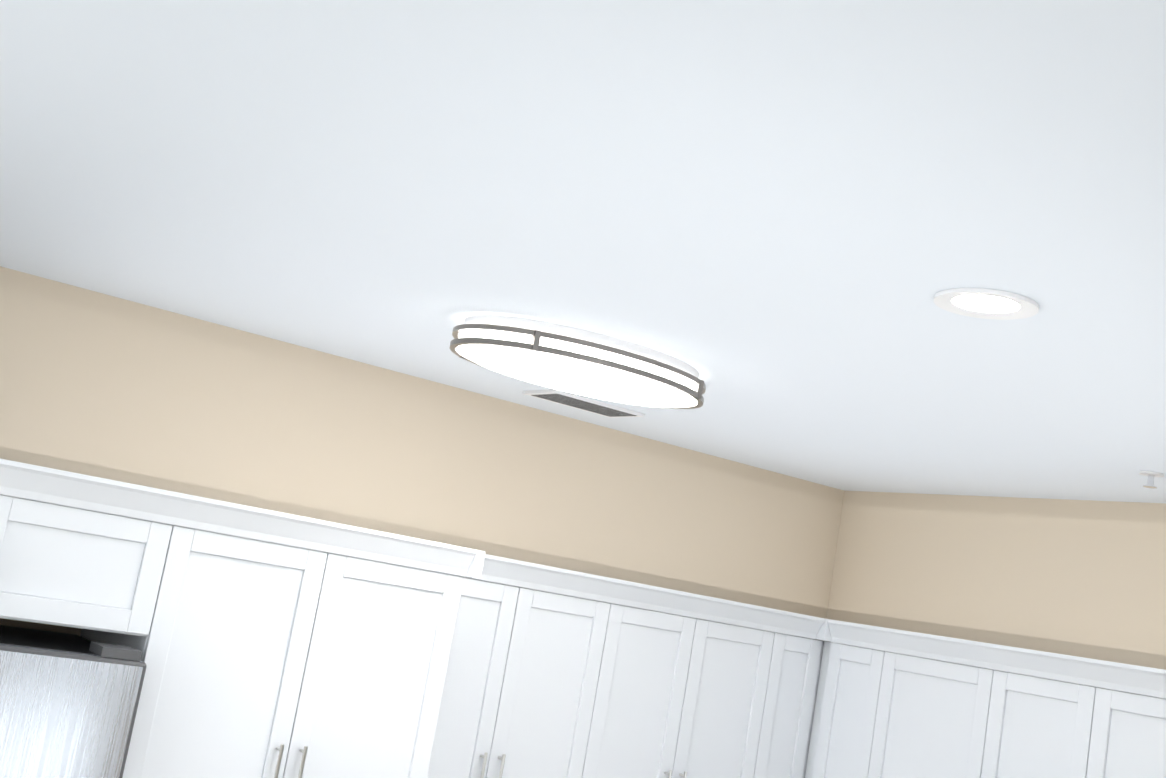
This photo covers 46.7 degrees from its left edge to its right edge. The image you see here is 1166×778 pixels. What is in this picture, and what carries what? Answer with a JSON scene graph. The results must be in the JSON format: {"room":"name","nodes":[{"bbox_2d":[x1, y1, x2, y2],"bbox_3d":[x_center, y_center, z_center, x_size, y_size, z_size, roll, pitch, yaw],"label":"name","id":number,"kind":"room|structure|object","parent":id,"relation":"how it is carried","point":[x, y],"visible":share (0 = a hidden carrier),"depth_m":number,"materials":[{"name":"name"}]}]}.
{"room":"kitchen","nodes":[
{"label":"kitchen","id":0,"kind":"room"},
{"bbox_2d":[0,266,843,640],"bbox_3d":[-2.152,0.951,3.697,7.720,2.786,0.140,16,-11,-33],"label":"wall","id":1,"kind":"structure","parent":0,"point":[98,384],"depth_m":4.64,"materials":[{"name":"beige paint"}]},
{"bbox_2d":[418,554,830,777],"bbox_3d":[0.205,1.168,4.978,2.152,0.870,0.398,16,-11,-33],"label":"upper cabinet","id":2,"kind":"object","parent":1,"relation":"attached to","point":[570,674],"visible":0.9,"depth_m":4.75,"materials":[{"name":"white wood"}]},
{"bbox_2d":[0,0,1165,502],"bbox_3d":[3.915,0.463,3.245,16.800,0.080,8.700,16,-11,-33],"label":"ceiling","id":3,"kind":"structure","parent":0,"point":[778,224],"depth_m":2.31,"materials":[{"name":"white paint"}]},
{"bbox_2d":[449,315,705,408],"bbox_3d":[-0.004,-0.058,3.671,0.770,0.100,0.520,16,-11,-33],"label":"flush-mount ceiling light","id":4,"kind":"object","parent":3,"relation":"attached to","point":[577,361],"visible":1,"depth_m":3.48,"materials":[{"name":"white acrylic"},{"name":"brushed nickel"}]},
{"bbox_2d":[523,389,644,417],"bbox_3d":[0.003,0.052,4.642,0.380,0.012,0.200,16,-11,-33],"label":"ceiling vent","id":5,"kind":"object","parent":3,"relation":"in","point":[581,403],"visible":0.98,"depth_m":4.61,"materials":[{"name":"white metal"}]},
{"bbox_2d":[934,288,1038,319],"bbox_3d":[0.752,-0.158,2.519,0.190,0.008,0.190,16,-11,-33],"label":"recessed light","id":6,"kind":"object","parent":3,"relation":"in","point":[983,303],"visible":0.96,"depth_m":2.52,"materials":[{"name":"white plastic"}]},
{"bbox_2d":[1139,471,1163,487],"bbox_3d":[1.713,0.275,4.071,0.069,0.043,0.069,16,-11,-33],"label":"sprinkler","id":7,"kind":"object","parent":3,"relation":"attached to","point":[1151,475],"visible":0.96,"depth_m":4.06,"materials":[{"name":"white metal"}]},
{"bbox_2d":[826,491,1165,695],"bbox_3d":[1.728,1.768,4.582,0.120,2.786,2.735,16,-11,-33],"label":"wall","id":8,"kind":"structure","parent":0,"point":[1083,578],"depth_m":5.07,"materials":[{"name":"beige paint"}]},
{"bbox_2d":[805,619,1165,777],"bbox_3d":[1.635,1.328,4.418,0.381,0.870,2.265,16,-11,-33],"label":"upper cabinet","id":9,"kind":"object","parent":8,"relation":"attached to","point":[892,703],"visible":1,"depth_m":4.66,"materials":[{"name":"white wood"}]},
{"bbox_3d":[3.430,3.252,2.799,16.800,0.080,8.700,16,-11,-33],"label":"floor","id":10,"kind":"structure","parent":0,"visible":0},
{"bbox_2d":[0,625,145,777],"bbox_3d":[-1.807,1.460,3.334,0.908,1.800,0.756,16,-11,-33],"label":"refrigerator","id":11,"kind":"object","parent":10,"relation":"on","point":[69,703],"visible":1,"depth_m":3.34,"materials":[{"name":"grey metal"}]},
{"bbox_2d":[0,459,485,777],"bbox_3d":[-1.454,1.360,3.658,1.934,2.215,0.683,16,-11,-33],"label":"cabinet","id":12,"kind":"object","parent":10,"relation":"on","point":[277,654],"visible":0.98,"depth_m":3.69,"materials":[{"name":"white wood"}]}
]}

